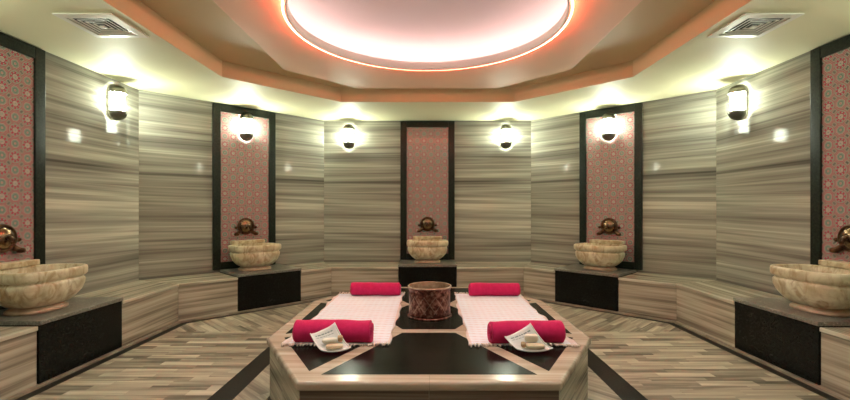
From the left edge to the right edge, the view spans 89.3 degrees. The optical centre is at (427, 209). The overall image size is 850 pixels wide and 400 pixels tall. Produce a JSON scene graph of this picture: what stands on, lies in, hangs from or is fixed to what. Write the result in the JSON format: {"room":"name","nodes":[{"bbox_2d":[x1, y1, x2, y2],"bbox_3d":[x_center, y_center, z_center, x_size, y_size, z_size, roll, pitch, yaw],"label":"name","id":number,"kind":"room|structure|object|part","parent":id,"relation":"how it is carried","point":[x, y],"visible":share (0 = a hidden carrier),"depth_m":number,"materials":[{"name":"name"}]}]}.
{"room":"spa","nodes":[
{"label":"spa","id":0,"kind":"room"},
{"bbox_2d":[46,52,138,295],"bbox_3d":[-3.611,-0.088,3.582,0.080,2.823,3.532,0,0,0],"label":"wall","id":1,"kind":"structure","parent":0,"point":[92,158],"depth_m":4.53,"materials":[{"name":"stone"}]},
{"bbox_2d":[0,32,45,309],"bbox_3d":[-3.554,-0.318,3.537,0.031,2.306,0.900,0,0,0],"label":"tiled panel","id":2,"kind":"object","parent":1,"relation":"attached to","point":[22,64],"visible":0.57,"depth_m":3.78,"materials":[{"name":"tile"}]},
{"bbox_2d":[0,224,26,252],"bbox_3d":[-3.499,0.246,3.582,0.144,0.259,0.352,0,0,0],"label":"tap","id":3,"kind":"object","parent":2,"relation":"attached to","point":[9,237],"visible":1,"depth_m":3.59,"materials":[{"name":"gold metal"}]},
{"bbox_3d":[-3.537,0.240,3.582,0.038,0.246,0.246,0,0,0],"label":"rosette plate","id":4,"kind":"part","parent":3,"relation":"part of","materials":[{"name":"brown metal"}]},
{"bbox_3d":[-3.463,0.250,3.582,0.072,0.071,0.038,0,0,0],"label":"spout","id":5,"kind":"part","parent":3,"relation":"part of","materials":[{"name":"brown metal"}]},
{"bbox_3d":[-3.529,0.308,3.705,0.074,0.135,0.111,0,0,33],"label":"tap handle","id":6,"kind":"part","parent":3,"relation":"part of","materials":[{"name":"brown metal"}]},
{"bbox_3d":[-3.554,-1.418,3.537,0.031,0.107,0.693,0,0,0],"label":"frame rail","id":7,"kind":"part","parent":2,"relation":"part of","materials":[{"name":"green stone"}]},
{"bbox_3d":[-3.554,-0.318,3.935,0.031,2.306,0.104,0,0,0],"label":"frame post","id":8,"kind":"part","parent":2,"relation":"part of","materials":[{"name":"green stone"}]},
{"bbox_2d":[107,84,127,120],"bbox_3d":[-3.490,-1.211,4.869,0.161,0.410,0.192,0,0,0],"label":"wall lamp","id":9,"kind":"object","parent":1,"relation":"attached to","point":[116,94],"visible":1,"depth_m":4.81,"materials":[{"name":"white glass"}]},
{"bbox_3d":[-3.556,-1.211,4.869,0.029,0.385,0.160,0,0,0],"label":"plate","id":10,"kind":"part","parent":9,"relation":"part of","materials":[{"name":"silver metal"}]},
{"bbox_2d":[110,92,124,110],"bbox_3d":[-3.491,-1.211,4.869,0.104,0.361,0.148,0,0,0],"label":"diffuser","id":11,"kind":"object","parent":9,"relation":"attached to","point":[117,99],"depth_m":4.82,"materials":[{"name":"white glass"}]},
{"bbox_2d":[26,302,311,399],"bbox_3d":[-1.697,1.343,4.318,2.525,0.040,4.137,0,0,0],"label":"floor","id":12,"kind":"structure","parent":0,"point":[172,365],"depth_m":3.69,"materials":[{"name":"wood"}]},
{"bbox_2d":[139,90,323,279],"bbox_3d":[-2.676,-0.088,6.269,2.672,2.823,0.081,0,0,-45],"label":"wall","id":13,"kind":"structure","parent":0,"point":[175,132],"depth_m":5.76,"materials":[{"name":"stone"}]},
{"bbox_2d":[212,102,275,269],"bbox_3d":[-2.636,-0.318,6.229,0.031,2.306,0.900,0,0,45],"label":"tiled panel","id":14,"kind":"object","parent":13,"relation":"attached to","point":[243,172],"visible":0.81,"depth_m":6.16,"materials":[{"name":"pink tile"}]},
{"bbox_3d":[-2.917,-0.318,5.948,0.031,2.306,0.104,0,0,45],"label":"frame post","id":15,"kind":"part","parent":14,"relation":"part of","materials":[{"name":"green stone"}]},
{"bbox_3d":[-2.636,0.784,6.229,0.693,0.102,0.031,0,0,-45],"label":"frame rail","id":16,"kind":"part","parent":14,"relation":"part of","materials":[{"name":"green stone"}]},
{"bbox_3d":[-2.636,-1.418,6.229,0.693,0.107,0.031,0,0,-45],"label":"frame rail","id":17,"kind":"part","parent":14,"relation":"part of","materials":[{"name":"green stone"}]},
{"bbox_2d":[239,113,253,140],"bbox_3d":[-2.590,-1.193,6.183,0.161,0.410,0.192,0,0,45],"label":"wall lamp","id":18,"kind":"object","parent":14,"relation":"attached to","point":[246,119],"visible":1,"depth_m":6.14,"materials":[{"name":"white glass"}]},
{"bbox_2d":[241,118,251,132],"bbox_3d":[-2.591,-1.193,6.185,0.148,0.361,0.104,0,0,-45],"label":"diffuser","id":19,"kind":"object","parent":18,"relation":"attached to","point":[246,123],"depth_m":6.14,"materials":[{"name":"white glass"}]},
{"bbox_2d":[234,218,258,235],"bbox_3d":[-2.597,0.246,6.190,0.352,0.259,0.144,0,0,-45],"label":"tap","id":20,"kind":"object","parent":14,"relation":"attached to","point":[245,226],"visible":1,"depth_m":6.17,"materials":[{"name":"gold metal"}]},
{"bbox_3d":[-2.705,0.308,6.124,0.074,0.135,0.111,0,0,12],"label":"tap handle","id":21,"kind":"part","parent":20,"relation":"part of","materials":[{"name":"brown metal"}]},
{"bbox_3d":[-2.623,0.240,6.217,0.246,0.246,0.038,0,0,-45],"label":"rosette plate","id":22,"kind":"part","parent":20,"relation":"part of","materials":[{"name":"brown metal"}]},
{"bbox_3d":[-2.531,0.308,6.299,0.111,0.135,0.074,0,0,-12],"label":"tap handle","id":23,"kind":"part","parent":20,"relation":"part of","materials":[{"name":"brown metal"}]},
{"bbox_3d":[-2.354,-0.318,6.511,0.031,2.306,0.104,0,0,45],"label":"frame post","id":24,"kind":"part","parent":14,"relation":"part of","materials":[{"name":"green stone"}]},
{"bbox_2d":[4,296,849,399],"bbox_3d":[0.000,1.337,4.323,5.896,0.052,4.438,0,0,0],"label":"trim","id":25,"kind":"structure","parent":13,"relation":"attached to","point":[819,387],"depth_m":4.11,"materials":[{"name":"stone"}]},
{"bbox_2d":[0,326,37,399],"bbox_3d":[-3.240,1.092,2.549,0.661,0.437,1.338,0,0,0],"label":"bench","id":26,"kind":"object","parent":25,"relation":"on","point":[18,344],"visible":1,"depth_m":3.08,"materials":[{"name":"wood"}]},
{"bbox_3d":[-3.240,0.889,2.549,0.661,0.033,1.338,0,0,0],"label":"seat","id":27,"kind":"part","parent":26,"relation":"part of","materials":[{"name":"stone"}]},
{"bbox_2d":[0,259,87,315],"bbox_3d":[-3.255,0.637,3.570,0.563,0.395,0.659,0,0,0],"label":"basin","id":28,"kind":"object","parent":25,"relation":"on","point":[27,287],"visible":1,"depth_m":3.42,"materials":[{"name":"beige stone"}]},
{"bbox_2d":[0,297,123,383],"bbox_3d":[-3.235,1.073,3.663,0.668,0.474,0.888,0,0,0],"label":"plinth","id":29,"kind":"object","parent":25,"relation":"on","point":[74,335],"visible":0.74,"depth_m":3.57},
{"bbox_2d":[73,272,237,345],"bbox_3d":[-3.002,1.092,5.047,1.135,0.437,1.877,0,0,0],"label":"bench","id":30,"kind":"object","parent":25,"relation":"on","point":[149,306],"visible":0.84,"depth_m":4.99,"materials":[{"name":"stone"}]},
{"bbox_3d":[-3.240,0.889,4.711,0.660,0.033,1.205,0,0,0],"label":"seat","id":31,"kind":"part","parent":30,"relation":"part of","materials":[{"name":"stone"}]},
{"bbox_3d":[-2.944,1.108,4.587,0.038,0.405,0.956,0,0,0],"label":"panel","id":32,"kind":"part","parent":30,"relation":"part of","materials":[{"name":"stone"}]},
{"bbox_3d":[-3.000,0.889,5.420,0.946,0.033,0.660,0,0,-45],"label":"seat","id":33,"kind":"part","parent":30,"relation":"part of","materials":[{"name":"stone"}]},
{"bbox_3d":[-2.703,1.108,5.299,0.696,0.405,0.038,0,0,-45],"label":"panel","id":34,"kind":"part","parent":30,"relation":"part of","materials":[{"name":"stone"}]},
{"bbox_2d":[228,239,280,270],"bbox_3d":[-2.424,0.637,6.018,0.563,0.395,0.659,0,0,45],"label":"basin","id":35,"kind":"object","parent":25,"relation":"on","point":[250,255],"visible":1,"depth_m":5.83,"materials":[{"name":"beige stone"}]},
{"bbox_2d":[220,264,301,310],"bbox_3d":[-2.347,1.073,6.066,0.888,0.474,0.668,0,0,-45],"label":"plinth","id":36,"kind":"object","parent":25,"relation":"on","point":[280,284],"visible":0.91,"depth_m":5.82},
{"bbox_2d":[288,262,399,300],"bbox_3d":[-1.356,1.092,6.658,1.821,0.437,1.010,0,0,0],"label":"bench","id":37,"kind":"object","parent":25,"relation":"on","point":[321,279],"visible":0.76,"depth_m":6.52,"materials":[{"name":"stone"}]},
{"bbox_3d":[-1.764,0.889,6.656,0.660,0.033,0.768,0,0,45],"label":"seat","id":38,"kind":"part","parent":37,"relation":"part of","materials":[{"name":"stone"}]},
{"bbox_3d":[-1.643,1.108,6.359,0.519,0.405,0.038,0,0,-45],"label":"panel","id":39,"kind":"part","parent":37,"relation":"part of","materials":[{"name":"stone"}]},
{"bbox_3d":[-1.083,0.889,6.833,1.275,0.033,0.660,0,0,0],"label":"seat","id":40,"kind":"part","parent":37,"relation":"part of","materials":[{"name":"stone"}]},
{"bbox_3d":[-0.958,1.108,6.537,1.026,0.405,0.038,0,0,0],"label":"panel","id":41,"kind":"part","parent":37,"relation":"part of","materials":[{"name":"stone"}]},
{"bbox_2d":[398,260,456,286],"bbox_3d":[0.000,1.073,6.828,0.888,0.474,0.668,0,0,0],"label":"plinth","id":42,"kind":"object","parent":25,"relation":"on","point":[410,272],"visible":0.7,"depth_m":6.51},
{"bbox_2d":[407,236,447,262],"bbox_3d":[0.000,0.637,6.849,0.659,0.395,0.563,0,0,0],"label":"basin","id":43,"kind":"object","parent":42,"relation":"on","point":[425,249],"visible":1,"depth_m":6.62,"materials":[{"name":"beige stone"}]},
{"bbox_2d":[455,262,566,300],"bbox_3d":[1.361,1.092,6.653,1.831,0.437,1.020,0,0,0],"label":"bench","id":44,"kind":"object","parent":25,"relation":"on","point":[536,280],"visible":0.74,"depth_m":6.52,"materials":[{"name":"stone"}]},
{"bbox_3d":[0.958,1.108,6.537,1.026,0.405,0.038,0,0,0],"label":"panel","id":45,"kind":"part","parent":44,"relation":"part of","materials":[{"name":"stone"}]},
{"bbox_3d":[1.083,0.889,6.833,1.275,0.033,0.660,0,0,0],"label":"seat","id":46,"kind":"part","parent":44,"relation":"part of","materials":[{"name":"stone"}]},
{"bbox_3d":[1.648,1.108,6.354,0.534,0.405,0.038,0,0,45],"label":"panel","id":47,"kind":"part","parent":44,"relation":"part of","materials":[{"name":"stone"}]},
{"bbox_3d":[1.769,0.889,6.651,0.660,0.033,0.783,0,0,-45],"label":"seat","id":48,"kind":"part","parent":44,"relation":"part of","materials":[{"name":"stone"}]},
{"bbox_2d":[554,264,636,311],"bbox_3d":[2.357,1.073,6.055,0.888,0.474,0.668,0,0,45],"label":"plinth","id":49,"kind":"object","parent":25,"relation":"on","point":[574,284],"visible":0.88,"depth_m":5.81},
{"bbox_2d":[574,239,626,270],"bbox_3d":[2.424,0.637,6.018,0.563,0.395,0.659,0,0,-45],"label":"basin","id":50,"kind":"object","parent":49,"relation":"on","point":[599,255],"visible":1,"depth_m":5.83,"materials":[{"name":"beige stone"}]},
{"bbox_2d":[618,272,784,346],"bbox_3d":[3.007,1.092,5.031,1.125,0.437,1.889,0,0,0],"label":"bench","id":51,"kind":"object","parent":25,"relation":"on","point":[707,306],"visible":0.9,"depth_m":4.93,"materials":[{"name":"stone"}]},
{"bbox_3d":[2.708,1.108,5.294,0.038,0.405,0.682,0,0,-45],"label":"panel","id":52,"kind":"part","parent":51,"relation":"part of","materials":[{"name":"stone"}]},
{"bbox_3d":[3.005,0.889,5.415,0.931,0.033,0.660,0,0,45],"label":"seat","id":53,"kind":"part","parent":51,"relation":"part of","materials":[{"name":"stone"}]},
{"bbox_3d":[2.944,1.108,4.575,0.038,0.405,0.978,0,0,0],"label":"panel","id":54,"kind":"part","parent":51,"relation":"part of","materials":[{"name":"stone"}]},
{"bbox_3d":[3.240,0.889,4.700,0.660,0.033,1.228,0,0,0],"label":"seat","id":55,"kind":"part","parent":51,"relation":"part of","materials":[{"name":"stone"}]},
{"bbox_2d":[733,298,849,384],"bbox_3d":[3.235,1.073,3.641,0.668,0.474,0.888,0,0,0],"label":"plinth","id":56,"kind":"object","parent":25,"relation":"on","point":[785,337],"visible":0.72,"depth_m":3.56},
{"bbox_2d":[770,260,849,316],"bbox_3d":[3.255,0.637,3.537,0.563,0.395,0.659,0,0,0],"label":"basin","id":57,"kind":"object","parent":56,"relation":"on","point":[823,289],"visible":1,"depth_m":3.42,"materials":[{"name":"beige stone"}]},
{"bbox_2d":[820,327,849,398],"bbox_3d":[3.240,1.092,2.538,0.661,0.437,1.316,0,0,0],"label":"bench","id":58,"kind":"object","parent":25,"relation":"on","point":[835,341],"visible":1,"depth_m":3.08,"materials":[{"name":"stone"}]},
{"bbox_3d":[3.240,0.889,2.538,0.661,0.033,1.316,0,0,0],"label":"seat","id":59,"kind":"part","parent":58,"relation":"part of","materials":[{"name":"stone"}]},
{"bbox_2d":[233,364,269,399],"bbox_3d":[-1.238,1.343,3.582,0.232,0.040,1.332,0,0,0],"label":"floor","id":60,"kind":"structure","parent":0,"point":[258,388],"depth_m":3.16,"materials":[{"name":"wood"}]},
{"bbox_2d":[0,0,849,120],"bbox_3d":[0.000,-1.480,3.316,7.142,0.001,7.698,0,0,0],"label":"ceiling","id":61,"kind":"structure","parent":0,"point":[151,64],"depth_m":4.45,"materials":[{"name":"beige paint"}]},
{"bbox_2d":[52,13,148,37],"bbox_3d":[-2.600,-1.469,3.453,0.444,0.021,0.444,0,0,0],"label":"ceiling vent","id":62,"kind":"object","parent":61,"relation":"in","point":[107,25],"visible":1,"depth_m":3.43,"materials":[{"name":"white metal"}]},
{"bbox_3d":[-2.600,-1.478,3.453,0.332,0.003,0.332,0,0,0],"label":"duct plate","id":63,"kind":"part","parent":62,"relation":"part of","materials":[{"name":"white metal"}]},
{"bbox_2d":[707,13,804,37],"bbox_3d":[2.612,-1.469,3.453,0.444,0.021,0.444,0,0,0],"label":"ceiling vent","id":64,"kind":"object","parent":61,"relation":"in","point":[748,25],"visible":1,"depth_m":3.43,"materials":[{"name":"white metal"}]},
{"bbox_3d":[2.612,-1.478,3.453,0.332,0.003,0.332,0,0,0],"label":"duct plate","id":65,"kind":"part","parent":64,"relation":"part of","materials":[{"name":"white metal"}]},
{"bbox_2d":[324,121,530,286],"bbox_3d":[0.000,-0.088,7.205,3.508,2.823,0.080,0,0,0],"label":"wall","id":66,"kind":"structure","parent":0,"point":[362,181],"depth_m":7.17,"materials":[{"name":"stone"}]},
{"bbox_2d":[343,124,354,148],"bbox_3d":[-1.302,-1.211,7.083,0.192,0.410,0.161,0,0,0],"label":"wall lamp","id":67,"kind":"object","parent":66,"relation":"attached to","point":[348,143],"visible":1,"depth_m":7.05,"materials":[{"name":"white glass"}]},
{"bbox_2d":[344,129,352,141],"bbox_3d":[-1.302,-1.211,7.085,0.148,0.361,0.104,0,0,0],"label":"diffuser","id":68,"kind":"object","parent":67,"relation":"attached to","point":[348,133],"depth_m":7.05,"materials":[{"name":"white glass"}]},
{"bbox_2d":[400,121,454,259],"bbox_3d":[0.000,-0.318,7.148,0.900,2.306,0.031,0,0,0],"label":"tiled panel","id":69,"kind":"object","parent":66,"relation":"attached to","point":[427,148],"visible":0.95,"depth_m":7.15,"materials":[{"name":"pink tile"}]},
{"bbox_3d":[-0.398,-0.318,7.148,0.104,2.306,0.031,0,0,0],"label":"frame post","id":70,"kind":"part","parent":69,"relation":"part of","materials":[{"name":"black stone"}]},
{"bbox_2d":[417,217,437,231],"bbox_3d":[0.000,0.246,7.092,0.352,0.259,0.144,0,0,0],"label":"tap","id":71,"kind":"object","parent":69,"relation":"attached to","point":[427,223],"visible":1,"depth_m":7.11,"materials":[{"name":"gold metal"}]},
{"bbox_3d":[0.000,0.240,7.130,0.246,0.246,0.038,0,0,0],"label":"rosette plate","id":72,"kind":"part","parent":71,"relation":"part of","materials":[{"name":"brown metal"}]},
{"bbox_3d":[0.000,-1.418,7.148,0.693,0.107,0.031,0,0,0],"label":"frame rail","id":73,"kind":"part","parent":69,"relation":"part of","materials":[{"name":"black stone"}]},
{"bbox_3d":[0.000,0.784,7.148,0.693,0.102,0.031,0,0,0],"label":"frame rail","id":74,"kind":"part","parent":69,"relation":"part of","materials":[{"name":"black stone"}]},
{"bbox_3d":[0.398,-0.318,7.148,0.104,2.306,0.031,0,0,0],"label":"frame post","id":75,"kind":"part","parent":69,"relation":"part of","materials":[{"name":"black stone"}]},
{"bbox_2d":[500,124,511,148],"bbox_3d":[1.302,-1.211,7.083,0.192,0.410,0.161,0,0,0],"label":"wall lamp","id":76,"kind":"object","parent":66,"relation":"attached to","point":[505,143],"visible":1,"depth_m":7.05,"materials":[{"name":"white glass"}]},
{"bbox_2d":[502,129,510,141],"bbox_3d":[1.302,-1.211,7.085,0.148,0.361,0.104,0,0,0],"label":"diffuser","id":77,"kind":"object","parent":76,"relation":"attached to","point":[506,133],"depth_m":7.05,"materials":[{"name":"white glass"}]},
{"bbox_2d":[103,0,751,101],"bbox_3d":[0.000,-1.573,3.582,4.591,0.185,4.677,0,0,0],"label":"ceiling","id":78,"kind":"structure","parent":0,"point":[200,29],"depth_m":4.37,"materials":[{"name":"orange paint"}]},
{"bbox_2d":[288,0,566,61],"bbox_3d":[0.000,-1.778,3.582,2.960,0.329,2.960,0,0,0],"label":"ceiling","id":79,"kind":"structure","parent":0,"point":[400,30],"depth_m":4.33,"materials":[{"name":"paint"}]},
{"bbox_2d":[281,0,371,65],"bbox_3d":[-0.871,-1.532,3.846,0.555,0.013,1.416,0,0,0],"label":"recessed light","id":80,"kind":"object","parent":79,"relation":"in","point":[281,0],"depth_m":3.68,"materials":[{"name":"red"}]},
{"bbox_2d":[483,0,573,65],"bbox_3d":[0.871,-1.532,3.846,0.555,0.013,1.416,0,0,0],"label":"recessed light","id":81,"kind":"object","parent":79,"relation":"in","point":[572,0],"depth_m":3.68,"materials":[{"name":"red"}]},
{"bbox_2d":[213,0,641,87],"bbox_3d":[0.000,-1.593,3.582,3.235,0.041,4.011,0,0,0],"label":"ceiling","id":82,"kind":"structure","parent":0,"point":[264,21],"depth_m":4.36,"materials":[{"name":"paint"}]},
{"bbox_2d":[284,0,570,70],"bbox_3d":[0.000,-1.568,3.582,2.300,0.102,2.300,0,0,0],"label":"trim","id":83,"kind":"structure","parent":82,"relation":"attached to","point":[379,62],"depth_m":4.36,"materials":[{"name":"paint"}]},
{"bbox_2d":[207,347,647,399],"bbox_3d":[0.000,1.343,3.582,3.064,0.041,3.611,0,0,0],"label":"trim","id":84,"kind":"structure","parent":0,"point":[233,387],"depth_m":3.35,"materials":[{"name":"stone"}]},
{"bbox_2d":[588,367,621,399],"bbox_3d":[1.238,1.343,3.582,0.232,0.040,1.332,0,0,0],"label":"floor","id":85,"kind":"structure","parent":0,"point":[598,389],"depth_m":3.14,"materials":[{"name":"wood"}]},
{"bbox_2d":[267,287,590,399],"bbox_3d":[0.009,1.105,3.582,2.244,0.435,2.738,0,0,0],"label":"platform","id":86,"kind":"object","parent":85,"relation":"on","point":[423,360],"visible":0.56,"depth_m":2.49,"materials":[{"name":"stone"}]},
{"bbox_3d":[-0.859,1.130,2.619,0.047,0.384,0.864,0,0,-30],"label":"panel","id":87,"kind":"part","parent":86,"relation":"part of","materials":[{"name":"wood"}]},
{"bbox_2d":[310,322,350,351],"bbox_3d":[-0.612,0.796,2.704,0.169,0.149,0.230,0,0,-40],"label":"dish","id":88,"kind":"object","parent":86,"relation":"on","point":[346,346],"visible":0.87,"depth_m":2.69,"materials":[{"name":"white ceramic"}]},
{"bbox_2d":[314,327,338,345],"bbox_3d":[-0.633,0.798,2.708,0.174,0.098,0.075,0,0,-9],"label":"leaflet","id":89,"kind":"object","parent":88,"relation":"in","point":[329,333],"visible":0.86,"depth_m":2.72,"materials":[{"name":"white paper"}]},
{"bbox_2d":[322,337,336,343],"bbox_3d":[-0.611,0.816,2.681,0.092,0.028,0.037,0,0,-20],"label":"soap bar","id":90,"kind":"object","parent":88,"relation":"in","point":[332,339],"visible":1,"depth_m":2.67,"materials":[{"name":"beige"}]},
{"bbox_2d":[326,343,342,348],"bbox_3d":[-0.573,0.843,2.653,0.104,0.026,0.040,0,0,-12],"label":"soap bar","id":91,"kind":"object","parent":88,"relation":"in","point":[334,345],"visible":1,"depth_m":2.64,"materials":[{"name":"beige wax"}]},
{"bbox_2d":[338,335,342,341],"bbox_3d":[-0.547,0.808,2.697,0.032,0.034,0.037,0,0,-15],"label":"pad","id":92,"kind":"object","parent":88,"relation":"in","point":[340,337],"visible":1,"depth_m":2.68,"materials":[{"name":"beige"}]},
{"bbox_2d":[281,292,404,346],"bbox_3d":[-0.590,0.874,3.655,0.745,0.024,1.803,0,0,0],"label":"woven mat","id":93,"kind":"object","parent":86,"relation":"on","point":[383,310],"visible":0.64,"depth_m":3.68,"materials":[{"name":"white fabric"}]},
{"bbox_2d":[292,319,373,342],"bbox_3d":[-0.623,0.804,2.865,0.522,0.142,0.152,0,0,1],"label":"rolled towel","id":94,"kind":"object","parent":93,"relation":"on","point":[352,331],"visible":0.88,"depth_m":2.81,"materials":[{"name":"fabric"}]},
{"bbox_2d":[350,282,400,294],"bbox_3d":[-0.531,0.811,4.418,0.516,0.128,0.138,0,0,0],"label":"rolled towel","id":95,"kind":"object","parent":93,"relation":"on","point":[356,288],"visible":1,"depth_m":4.36,"materials":[{"name":"fabric"}]},
{"bbox_3d":[0.009,1.130,2.252,1.347,0.384,0.040,0,0,0],"label":"panel","id":96,"kind":"part","parent":86,"relation":"part of","materials":[{"name":"stone"}]},
{"bbox_2d":[407,281,451,320],"bbox_3d":[0.018,0.759,3.596,0.374,0.254,0.374,0,0,0],"label":"bucket","id":97,"kind":"object","parent":86,"relation":"on","point":[429,300],"visible":1,"depth_m":3.45,"materials":[{"name":"brown metal"}]},
{"bbox_2d":[454,292,579,347],"bbox_3d":[0.618,0.875,3.643,0.725,0.022,1.804,0,0,0],"label":"woven mat","id":98,"kind":"object","parent":86,"relation":"on","point":[476,312],"visible":0.67,"depth_m":3.65,"materials":[{"name":"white fabric"}]},
{"bbox_2d":[468,283,519,295],"bbox_3d":[0.681,0.812,4.396,0.519,0.127,0.138,0,0,0],"label":"rolled towel","id":99,"kind":"object","parent":98,"relation":"on","point":[475,289],"visible":1,"depth_m":4.34,"materials":[{"name":"fabric"}]},
{"bbox_2d":[487,320,565,343],"bbox_3d":[0.650,0.806,2.850,0.497,0.139,0.152,0,0,-2],"label":"rolled towel","id":100,"kind":"object","parent":98,"relation":"on","point":[550,331],"visible":0.86,"depth_m":2.79,"materials":[{"name":"fabric"}]},
{"bbox_2d":[504,323,552,351],"bbox_3d":[0.631,0.796,2.683,0.291,0.149,0.132,0,0,0],"label":"dish","id":101,"kind":"object","parent":86,"relation":"on","point":[530,326],"visible":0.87,"depth_m":2.69,"materials":[{"name":"white ceramic"}]},
{"bbox_2d":[508,328,539,346],"bbox_3d":[0.607,0.800,2.697,0.188,0.099,0.063,0,0,-10],"label":"leaflet","id":102,"kind":"object","parent":101,"relation":"in","point":[518,338],"visible":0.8,"depth_m":2.71,"materials":[{"name":"white paper"}]},
{"bbox_2d":[524,334,537,341],"bbox_3d":[0.648,0.800,2.682,0.084,0.043,0.036,0,0,4],"label":"soap bar","id":103,"kind":"object","parent":101,"relation":"in","point":[528,337],"visible":1,"depth_m":2.67,"materials":[{"name":"beige"}]},
{"bbox_2d":[526,343,544,349],"bbox_3d":[0.664,0.842,2.648,0.116,0.031,0.045,0,0,6],"label":"soap bar","id":104,"kind":"object","parent":101,"relation":"in","point":[538,346],"visible":1,"depth_m":2.63,"materials":[{"name":"beige wax"}]},
{"bbox_3d":[0.876,1.130,2.619,0.047,0.384,0.864,0,0,30],"label":"panel","id":105,"kind":"part","parent":86,"relation":"part of","materials":[{"name":"wood"}]},
{"bbox_2d":[531,90,715,279],"bbox_3d":[2.676,-0.088,6.269,2.672,2.823,0.080,0,0,45],"label":"wall","id":106,"kind":"structure","parent":0,"point":[679,132],"depth_m":5.77,"materials":[{"name":"stone"}]},
{"bbox_2d":[579,102,642,269],"bbox_3d":[2.636,-0.318,6.229,0.900,2.306,0.032,0,0,45],"label":"tiled panel","id":107,"kind":"object","parent":106,"relation":"attached to","point":[610,172],"visible":0.85,"depth_m":6.17,"materials":[{"name":"pink tile"}]},
{"bbox_3d":[2.354,-0.318,6.511,0.031,2.306,0.104,0,0,-45],"label":"frame post","id":108,"kind":"part","parent":107,"relation":"part of","materials":[{"name":"black stone"}]},
{"bbox_2d":[601,113,615,140],"bbox_3d":[2.590,-1.193,6.183,0.192,0.410,0.161,0,0,45],"label":"wall lamp","id":109,"kind":"object","parent":107,"relation":"attached to","point":[608,119],"visible":1,"depth_m":6.14,"materials":[{"name":"white glass"}]},
{"bbox_2d":[603,118,613,132],"bbox_3d":[2.591,-1.193,6.185,0.104,0.361,0.148,0,0,-45],"label":"diffuser","id":110,"kind":"object","parent":109,"relation":"attached to","point":[608,123],"depth_m":6.14,"materials":[{"name":"white glass"}]},
{"bbox_2d":[596,218,620,235],"bbox_3d":[2.597,0.246,6.190,0.352,0.259,0.144,0,0,45],"label":"tap","id":111,"kind":"object","parent":107,"relation":"attached to","point":[608,226],"visible":1,"depth_m":6.17,"materials":[{"name":"gold metal"}]},
{"bbox_3d":[2.531,0.308,6.299,0.111,0.135,0.074,0,0,12],"label":"tap handle","id":112,"kind":"part","parent":111,"relation":"part of","materials":[{"name":"brown metal"}]},
{"bbox_3d":[2.623,0.240,6.217,0.246,0.246,0.038,0,0,45],"label":"rosette plate","id":113,"kind":"part","parent":111,"relation":"part of","materials":[{"name":"brown metal"}]},
{"bbox_3d":[2.705,0.308,6.124,0.074,0.135,0.111,0,0,-12],"label":"tap handle","id":114,"kind":"part","parent":111,"relation":"part of","materials":[{"name":"brown metal"}]},
{"bbox_3d":[2.636,-1.418,6.229,0.693,0.107,0.031,0,0,45],"label":"frame rail","id":115,"kind":"part","parent":107,"relation":"part of","materials":[{"name":"black stone"}]},
{"bbox_3d":[2.636,0.784,6.229,0.693,0.102,0.031,0,0,45],"label":"frame rail","id":116,"kind":"part","parent":107,"relation":"part of","materials":[{"name":"black stone"}]},
{"bbox_3d":[2.917,-0.318,5.948,0.104,2.306,0.031,0,0,45],"label":"frame post","id":117,"kind":"part","parent":107,"relation":"part of","materials":[{"name":"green stone"}]},
{"bbox_2d":[546,303,828,399],"bbox_3d":[1.697,1.343,4.318,2.525,0.040,4.137,0,0,0],"label":"floor","id":118,"kind":"structure","parent":0,"point":[659,365],"depth_m":3.69,"materials":[{"name":"wood"}]},
{"bbox_2d":[716,51,809,296],"bbox_3d":[3.611,-0.088,3.582,0.080,2.823,3.532,0,0,0],"label":"wall","id":119,"kind":"structure","parent":0,"point":[763,158],"depth_m":4.56,"materials":[{"name":"stone"}]},
{"bbox_2d":[727,84,747,120],"bbox_3d":[3.490,-1.211,4.869,0.161,0.410,0.192,0,0,0],"label":"wall lamp","id":120,"kind":"object","parent":119,"relation":"attached to","point":[738,94],"visible":1,"depth_m":4.81,"materials":[{"name":"white glass"}]},
{"bbox_2d":[730,92,744,110],"bbox_3d":[3.491,-1.211,4.869,0.104,0.361,0.148,0,0,0],"label":"diffuser","id":121,"kind":"object","parent":120,"relation":"attached to","point":[737,99],"depth_m":4.82,"materials":[{"name":"white glass"}]},
{"bbox_3d":[3.556,-1.211,4.869,0.029,0.385,0.160,0,0,0],"label":"plate","id":122,"kind":"part","parent":120,"relation":"part of","materials":[{"name":"silver metal"}]},
{"bbox_2d":[810,34,849,264],"bbox_3d":[3.554,-0.318,3.530,0.031,2.306,0.900,0,0,0],"label":"tiled panel","id":123,"kind":"object","parent":119,"relation":"attached to","point":[830,62],"visible":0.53,"depth_m":3.81,"materials":[{"name":"pink tile"}]},
{"bbox_3d":[3.554,-0.318,3.928,0.031,2.306,0.104,0,0,0],"label":"frame post","id":124,"kind":"part","parent":123,"relation":"part of","materials":[{"name":"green stone"}]},
{"bbox_3d":[3.554,-1.418,3.530,0.031,0.107,0.693,0,0,0],"label":"frame rail","id":125,"kind":"part","parent":123,"relation":"part of","materials":[{"name":"green stone"}]},
{"bbox_2d":[828,224,849,252],"bbox_3d":[3.499,0.246,3.582,0.144,0.259,0.352,0,0,0],"label":"tap","id":126,"kind":"object","parent":123,"relation":"attached to","point":[843,237],"visible":1,"depth_m":3.62,"materials":[{"name":"gold metal"}]},
{"bbox_3d":[3.529,0.308,3.705,0.074,0.135,0.111,0,0,-33],"label":"tap handle","id":127,"kind":"part","parent":126,"relation":"part of","materials":[{"name":"brown metal"}]},
{"bbox_3d":[3.463,0.250,3.582,0.072,0.071,0.038,0,0,0],"label":"spout","id":128,"kind":"part","parent":126,"relation":"part of","materials":[{"name":"brown metal"}]},
{"bbox_3d":[3.537,0.240,3.582,0.038,0.246,0.246,0,0,0],"label":"rosette plate","id":129,"kind":"part","parent":126,"relation":"part of","materials":[{"name":"brown metal"}]}
]}

